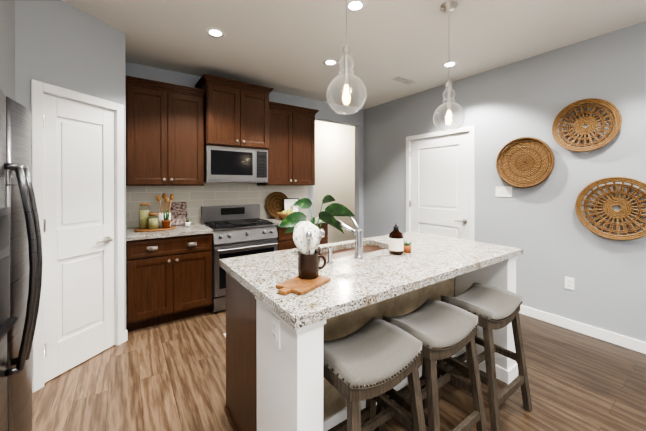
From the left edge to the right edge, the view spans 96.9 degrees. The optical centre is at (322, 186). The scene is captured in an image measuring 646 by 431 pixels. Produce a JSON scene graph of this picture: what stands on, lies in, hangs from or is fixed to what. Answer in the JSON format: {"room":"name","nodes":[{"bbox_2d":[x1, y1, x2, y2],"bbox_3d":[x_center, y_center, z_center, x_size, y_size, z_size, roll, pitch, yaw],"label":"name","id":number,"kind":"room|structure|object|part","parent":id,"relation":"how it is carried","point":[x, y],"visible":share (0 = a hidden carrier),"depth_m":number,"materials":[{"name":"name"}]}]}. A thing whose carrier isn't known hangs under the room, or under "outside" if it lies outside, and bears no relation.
{"room":"kitchen","nodes":[
{"label":"kitchen","id":0,"kind":"room"},
{"bbox_2d":[0,0,14,100],"bbox_3d":[-0.694,0.026,-0.715,0.820,2.740,5.660,0,0,-35],"label":"wall","id":1,"kind":"structure","parent":0,"point":[7,47],"depth_m":1.72,"materials":[{"name":"grey paint"}]},
{"bbox_2d":[15,0,125,329],"bbox_3d":[-1.922,0.012,2.217,0.110,2.740,0.751,0,0,16],"label":"wall","id":2,"kind":"structure","parent":0,"point":[62,44],"depth_m":2.13,"materials":[{"name":"grey paint"}]},
{"bbox_2d":[31,79,124,392],"bbox_3d":[-1.893,0.333,2.235,0.157,2.098,0.646,0,0,16],"label":"door","id":3,"kind":"structure","parent":2,"relation":"attached to","point":[77,159],"depth_m":2.19,"materials":[{"name":"white paint"},{"name":"wood"},{"name":"satin nickel"}]},
{"bbox_2d":[32,330,127,392],"bbox_3d":[-1.862,1.334,2.206,0.014,0.095,0.751,0,0,16],"label":"baseboard","id":4,"kind":"structure","parent":2,"relation":"attached to","point":[126,335],"depth_m":2.55,"materials":[{"name":"white"}]},
{"bbox_2d":[125,61,362,229],"bbox_3d":[-0.792,0.002,4.153,3.614,2.740,0.120,0,0,-35],"label":"wall","id":5,"kind":"structure","parent":0,"point":[326,113],"depth_m":4.58,"materials":[{"name":"grey paint"}]},
{"bbox_2d":[126,82,203,185],"bbox_3d":[-1.754,-0.524,3.197,0.740,1.032,0.340,0,0,-35],"label":"upper cabinet","id":6,"kind":"object","parent":5,"relation":"attached to","point":[172,130],"depth_m":3.03,"materials":[{"name":"brown wood"}]},
{"bbox_2d":[126,182,307,227],"bbox_3d":[-1.195,0.009,3.798,2.342,0.990,0.001,0,0,-35],"label":"tile backsplash","id":7,"kind":"structure","parent":5,"relation":"attached to","point":[195,198],"depth_m":3.59,"materials":[{"name":"beige tile"}]},
{"bbox_2d":[198,78,269,149],"bbox_3d":[-1.109,-0.826,3.584,0.756,0.712,0.440,0,0,-35],"label":"upper cabinet","id":8,"kind":"object","parent":5,"relation":"attached to","point":[232,116],"depth_m":3.37,"materials":[{"name":"brown wood"}]},
{"bbox_2d":[204,145,267,182],"bbox_3d":[-1.119,-0.259,3.602,0.744,0.417,0.403,0,0,-35],"label":"microwave","id":9,"kind":"object","parent":8,"relation":"attached to","point":[234,164],"visible":0.98,"depth_m":3.41,"materials":[{"name":"silver metal"}]},
{"bbox_2d":[257,106,314,185],"bbox_3d":[-0.513,-0.528,4.062,0.758,1.032,0.340,0,0,-35],"label":"upper cabinet","id":10,"kind":"object","parent":5,"relation":"attached to","point":[291,154],"depth_m":3.91,"materials":[{"name":"brown wood"}]},
{"bbox_2d":[313,120,354,242],"bbox_3d":[-0.123,-0.007,6.057,4.300,2.740,0.120,0,0,-35],"label":"wall","id":11,"kind":"structure","parent":0,"point":[335,161],"depth_m":6.25,"materials":[{"name":"white paint"}]},
{"bbox_2d":[32,310,645,430],"bbox_3d":[1.074,1.412,2.072,6.900,0.060,8.200,0,0,-35],"label":"floor","id":12,"kind":"structure","parent":0,"point":[169,376],"depth_m":1.96,"materials":[{"name":"brown wood"}]},
{"bbox_2d":[0,89,42,430],"bbox_3d":[-1.604,0.500,0.993,0.877,1.775,0.930,0,0,-35],"label":"fridge","id":13,"kind":"object","parent":12,"relation":"on","point":[21,261],"visible":1,"depth_m":1.27,"materials":[{"name":"silver metal"}]},
{"bbox_2d":[126,233,212,331],"bbox_3d":[-1.666,0.937,3.098,0.764,0.880,0.613,0,0,-35],"label":"base cabinet","id":14,"kind":"object","parent":12,"relation":"on","point":[168,279],"depth_m":2.83,"materials":[{"name":"brown wood"}]},
{"bbox_2d":[201,204,277,312],"bbox_3d":[-1.018,0.804,3.501,0.748,1.112,0.689,0,0,-35],"label":"range","id":15,"kind":"object","parent":12,"relation":"on","point":[241,230],"visible":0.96,"depth_m":3.30,"materials":[{"name":"silver metal"}]},
{"bbox_2d":[276,223,327,250],"bbox_3d":[-0.414,0.933,3.971,0.768,0.880,0.613,0,0,-35],"label":"base cabinet","id":16,"kind":"object","parent":12,"relation":"on","point":[285,241],"depth_m":3.59,"materials":[{"name":"brown wood"}]},
{"bbox_2d":[126,215,324,240],"bbox_3d":[-1.020,0.475,3.532,2.322,0.040,0.638,0,0,-35],"label":"countertop","id":17,"kind":"structure","parent":16,"relation":"on","point":[178,230],"depth_m":2.94,"materials":[{"name":"stone"}]},
{"bbox_2d":[134,226,175,231],"bbox_3d":[-1.764,0.450,3.024,0.388,0.014,0.248,0,0,-35],"label":"board","id":18,"kind":"object","parent":17,"relation":"on","point":[150,230],"visible":0.6,"depth_m":2.94,"materials":[{"name":"brown wood"}]},
{"bbox_2d":[139,203,149,228],"bbox_3d":[-1.867,0.309,2.995,0.100,0.266,0.100,0,0,-35],"label":"jar","id":19,"kind":"object","parent":18,"relation":"on","point":[143,218],"visible":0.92,"depth_m":2.96,"materials":[{"name":"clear glass"}]},
{"bbox_2d":[148,213,158,229],"bbox_3d":[-1.759,0.359,2.973,0.100,0.166,0.100,0,0,-35],"label":"jar","id":20,"kind":"object","parent":18,"relation":"on","point":[153,223],"visible":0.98,"depth_m":2.94,"materials":[{"name":"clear glass"}]},
{"bbox_2d":[159,213,170,227],"bbox_3d":[-1.725,0.366,3.125,0.116,0.150,0.116,0,0,-35],"label":"crock","id":21,"kind":"object","parent":18,"relation":"on","point":[161,217],"visible":0.44,"depth_m":3.08,"materials":[{"name":"white ceramic"}]},
{"bbox_2d":[157,193,173,213],"bbox_3d":[-1.719,0.250,3.128,0.170,0.356,0.156,0,0,-35],"label":"spoon","id":22,"kind":"object","parent":21,"relation":"in","point":[166,199],"visible":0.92,"depth_m":3.15,"materials":[{"name":"brown wood"}]},
{"bbox_2d":[161,210,170,228],"bbox_3d":[-1.659,0.347,3.030,0.087,0.190,0.088,0,0,-35],"label":"cactus pot","id":23,"kind":"object","parent":18,"relation":"on","point":[166,221],"visible":1,"depth_m":3.01,"materials":[{"name":"brown ceramic"}]},
{"bbox_2d":[167,202,187,225],"bbox_3d":[-1.716,0.319,3.361,0.220,0.270,0.089,0,0,-35],"label":"cookbook","id":24,"kind":"object","parent":17,"relation":"on","point":[178,211],"visible":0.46,"depth_m":3.36,"materials":[{"name":"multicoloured paper"}]},
{"bbox_2d":[184,218,191,226],"bbox_3d":[-1.524,0.404,3.224,0.066,0.104,0.066,0,0,10],"label":"succulent","id":25,"kind":"object","parent":17,"relation":"on","point":[187,223],"visible":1,"depth_m":3.20,"materials":[{"name":"white ceramic"}]},
{"bbox_2d":[266,192,287,217],"bbox_3d":[-0.642,0.266,4.104,0.386,0.378,0.101,0,0,-35],"label":"woven tray","id":26,"kind":"object","parent":17,"relation":"on","point":[274,203],"visible":0.77,"depth_m":4.07,"materials":[{"name":"beige wicker"}]},
{"bbox_2d":[277,212,290,219],"bbox_3d":[-0.487,0.403,3.881,0.256,0.100,0.256,0,0,-35],"label":"fruit bowl","id":27,"kind":"object","parent":17,"relation":"on","point":[282,216],"visible":0.38,"depth_m":3.77,"materials":[{"name":"beige wicker"}]},
{"bbox_2d":[282,209,292,212],"bbox_3d":[-0.489,0.362,3.883,0.168,0.102,0.153,0,0,-35],"label":"pears","id":28,"kind":"object","parent":27,"relation":"in","point":[288,211],"visible":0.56,"depth_m":3.86,"materials":[{"name":"yellow food"}]},
{"bbox_2d":[283,198,298,211],"bbox_3d":[-0.457,0.311,4.125,0.250,0.280,0.040,0,0,-35],"label":"framed picture","id":29,"kind":"object","parent":17,"relation":"on","point":[288,203],"visible":0.46,"depth_m":4.11,"materials":[{"name":"white"}]},
{"bbox_2d":[219,235,522,430],"bbox_3d":[0.402,0.938,1.932,1.855,0.890,0.917,0,0,-35],"label":"kitchen island","id":30,"kind":"object","parent":12,"relation":"on","point":[286,386],"depth_m":1.50,"materials":[{"name":"stone"}]},
{"bbox_2d":[231,275,238,282],"bbox_3d":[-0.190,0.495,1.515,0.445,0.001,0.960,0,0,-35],"label":"island countertop","id":31,"kind":"structure","parent":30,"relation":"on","point":[232,276],"depth_m":1.57,"materials":[{"name":"grey stone"}]},
{"bbox_2d":[271,313,279,348],"bbox_3d":[-0.197,0.597,1.182,0.008,0.116,0.072,0,0,-35],"label":"outlet","id":32,"kind":"object","parent":30,"relation":"attached to","point":[275,330],"visible":1,"depth_m":1.17,"materials":[{"name":"white plastic"}]},
{"bbox_2d":[276,275,329,294],"bbox_3d":[-0.099,0.446,1.307,0.150,0.018,0.260,0,0,35],"label":"cutting board","id":33,"kind":"object","parent":30,"relation":"on","point":[297,285],"visible":0.88,"depth_m":1.28,"materials":[{"name":"brown wood"}]},
{"bbox_2d":[293,221,325,278],"bbox_3d":[-0.068,0.302,1.386,0.182,0.267,0.168,0,0,-35],"label":"cup","id":34,"kind":"object","parent":33,"relation":"on","point":[307,236],"visible":1,"depth_m":1.35,"materials":[{"name":"brown ceramic"}]},
{"bbox_2d":[323,247,333,263],"bbox_3d":[0.030,0.408,1.711,0.044,0.091,0.084,0,0,-35],"label":"soap pump","id":35,"kind":"object","parent":30,"relation":"on","point":[329,261],"visible":0.96,"depth_m":1.69,"materials":[{"name":"silver metal"}]},
{"bbox_2d":[337,216,363,258],"bbox_3d":[0.174,0.319,1.907,0.062,0.267,0.261,0,0,-35],"label":"faucet","id":36,"kind":"object","parent":30,"relation":"on","point":[358,232],"visible":0.83,"depth_m":1.81,"materials":[{"name":"silver metal"}]},
{"bbox_2d":[239,255,518,330],"bbox_3d":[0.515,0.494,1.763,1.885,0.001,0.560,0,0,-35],"label":"island countertop","id":37,"kind":"structure","parent":30,"relation":"on","point":[512,256],"depth_m":1.33,"materials":[{"name":"grey stone"}]},
{"bbox_2d":[287,243,388,266],"bbox_3d":[0.168,0.581,2.055,0.784,0.202,0.339,0,0,-35],"label":"sink","id":38,"kind":"object","parent":37,"relation":"in","point":[339,254],"depth_m":2.10,"materials":[{"name":"white ceramic"}]},
{"bbox_2d":[389,223,402,254],"bbox_3d":[0.492,0.349,1.927,0.095,0.207,0.095,0,0,-35],"label":"soap bottle","id":39,"kind":"object","parent":30,"relation":"on","point":[395,241],"visible":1,"depth_m":1.89,"materials":[{"name":"brown"}]},
{"bbox_2d":[403,241,410,252],"bbox_3d":[0.581,0.413,1.965,0.068,0.078,0.065,0,0,-35],"label":"succulent","id":40,"kind":"object","parent":30,"relation":"on","point":[407,247],"visible":1,"depth_m":1.95,"materials":[{"name":"brown ceramic"}]},
{"bbox_2d":[323,317,425,430],"bbox_3d":[0.188,1.034,1.282,0.452,0.705,0.402,0,0,-35],"label":"stool","id":41,"kind":"object","parent":12,"relation":"on","point":[372,360],"visible":0.88,"depth_m":1.25,"materials":[{"name":"grey leather"}]},
{"bbox_2d":[375,298,486,430],"bbox_3d":[0.572,1.032,1.531,0.452,0.705,0.402,0,0,-35],"label":"stool","id":42,"kind":"object","parent":12,"relation":"on","point":[439,330],"visible":0.9,"depth_m":1.49,"materials":[{"name":"grey leather"}]},
{"bbox_2d":[437,283,531,430],"bbox_3d":[0.999,1.031,1.810,0.452,0.705,0.402,0,0,-35],"label":"stool","id":43,"kind":"object","parent":12,"relation":"on","point":[492,308],"visible":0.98,"depth_m":1.75,"materials":[{"name":"grey leather"}]},
{"bbox_2d":[63,0,645,109],"bbox_3d":[1.074,-1.388,2.058,6.900,0.060,8.200,0,0,-35],"label":"ceiling","id":44,"kind":"structure","parent":0,"point":[289,47],"depth_m":2.60,"materials":[{"name":"white paint"}]},
{"bbox_2d":[205,27,225,37],"bbox_3d":[-0.952,-1.357,2.535,0.175,0.005,0.175,0,0,-41],"label":"recessed light","id":45,"kind":"object","parent":44,"relation":"in","point":[211,31],"depth_m":2.53,"materials":[{"name":"white"}]},
{"bbox_2d":[323,59,338,65],"bbox_3d":[0.084,-1.360,3.148,0.175,0.005,0.175,0,0,31],"label":"recessed light","id":46,"kind":"object","parent":44,"relation":"in","point":[328,62],"depth_m":3.14,"materials":[{"name":"white"}]},
{"bbox_2d":[327,0,365,114],"bbox_3d":[0.132,-0.886,1.611,0.224,0.938,0.224,0,0,-35],"label":"pendant light","id":47,"kind":"object","parent":44,"relation":"hanging from","point":[346,51],"depth_m":1.60,"materials":[{"name":"clear glass"}]},
{"bbox_3d":[0.132,-0.511,1.613,0.047,0.108,0.048,0,0,-35],"label":"pendant light bulb","id":48,"kind":"part","parent":47,"relation":"part of","materials":[{"name":"white glass"}]},
{"bbox_2d":[344,0,366,12],"bbox_3d":[0.243,-1.355,2.149,0.175,0.005,0.175,0,0,34],"label":"recessed light","id":49,"kind":"object","parent":44,"relation":"in","point":[354,6],"depth_m":2.15,"materials":[{"name":"white"}]},
{"bbox_2d":[391,76,416,84],"bbox_3d":[1.045,-1.360,3.683,0.340,0.010,0.140,0,0,-35],"label":"ceiling vent","id":50,"kind":"object","parent":44,"relation":"in","point":[404,80],"visible":1,"depth_m":3.67,"materials":[{"name":"white metal"}]},
{"bbox_2d":[433,0,464,131],"bbox_3d":[0.947,-0.888,2.155,0.224,0.938,0.224,0,0,-35],"label":"pendant light","id":51,"kind":"object","parent":44,"relation":"hanging from","point":[449,6],"depth_m":2.14,"materials":[{"name":"clear glass"}]},
{"bbox_3d":[0.947,-0.514,2.157,0.047,0.108,0.048,0,0,-35],"label":"pendant light bulb","id":52,"kind":"part","parent":51,"relation":"part of","materials":[{"name":"white glass"}]},
{"bbox_2d":[441,61,457,67],"bbox_3d":[1.414,-1.360,3.197,0.175,0.005,0.175,0,0,-41],"label":"recessed light","id":53,"kind":"object","parent":44,"relation":"in","point":[448,64],"depth_m":3.20,"materials":[{"name":"white"}]},
{"bbox_2d":[363,21,645,341],"bbox_3d":[2.690,0.011,2.423,0.120,2.740,6.940,0,0,-35],"label":"wall","id":54,"kind":"structure","parent":0,"point":[548,233],"depth_m":2.88,"materials":[{"name":"grey paint"}]},
{"bbox_2d":[406,125,474,240],"bbox_3d":[1.591,0.312,3.950,0.157,2.123,1.036,0,0,-35],"label":"door","id":55,"kind":"structure","parent":54,"relation":"attached to","point":[440,183],"depth_m":3.88,"materials":[{"name":"white wood"}]},
{"bbox_2d":[495,186,511,196],"bbox_3d":[2.039,0.060,3.237,0.016,0.116,0.170,0,0,-35],"label":"switch plate","id":56,"kind":"object","parent":54,"relation":"attached to","point":[503,191],"visible":1,"depth_m":3.24,"materials":[{"name":"white plastic"}]},
{"bbox_2d":[496,137,554,187],"bbox_3d":[2.139,-0.252,3.050,0.059,0.542,0.542,0,0,-35],"label":"hanging basket","id":57,"kind":"object","parent":54,"relation":"attached to","point":[525,162],"visible":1,"depth_m":3.04,"materials":[{"name":"wicker"}]},
{"bbox_2d":[565,276,573,289],"bbox_3d":[2.378,0.934,2.762,0.008,0.116,0.072,0,0,-35],"label":"outlet","id":58,"kind":"object","parent":54,"relation":"attached to","point":[569,282],"visible":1,"depth_m":2.76,"materials":[{"name":"white plastic"}]},
{"bbox_2d":[519,305,645,353],"bbox_3d":[3.237,1.337,1.528,0.014,0.095,4.835,0,0,-35],"label":"baseboard","id":59,"kind":"structure","parent":54,"relation":"attached to","point":[614,338],"depth_m":2.64,"materials":[{"name":"white"}]},
{"bbox_2d":[552,98,621,151],"bbox_3d":[2.420,-0.560,2.647,0.048,0.487,0.487,0,0,-35],"label":"hanging basket","id":60,"kind":"object","parent":54,"relation":"attached to","point":[590,121],"visible":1,"depth_m":2.63,"materials":[{"name":"beige wicker"}]},
{"bbox_2d":[575,177,645,239],"bbox_3d":[2.540,0.190,2.478,0.048,0.547,0.547,0,0,-35],"label":"hanging basket","id":61,"kind":"object","parent":54,"relation":"attached to","point":[610,212],"visible":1,"depth_m":2.49,"materials":[{"name":"beige wicker"}]},
{"bbox_3d":[-0.055,0.408,1.695,0.084,0.090,0.084,0,0,-35],"label":"plant pot","id":62,"kind":"object","parent":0,"visible":0},
{"bbox_2d":[278,195,354,232],"bbox_3d":[-0.026,0.214,1.735,0.402,0.322,0.410,0,0,-35],"label":"plant","id":63,"kind":"object","parent":62,"relation":"in","point":[291,220],"visible":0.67,"depth_m":1.73,"materials":[{"name":"green plant"}]}
]}

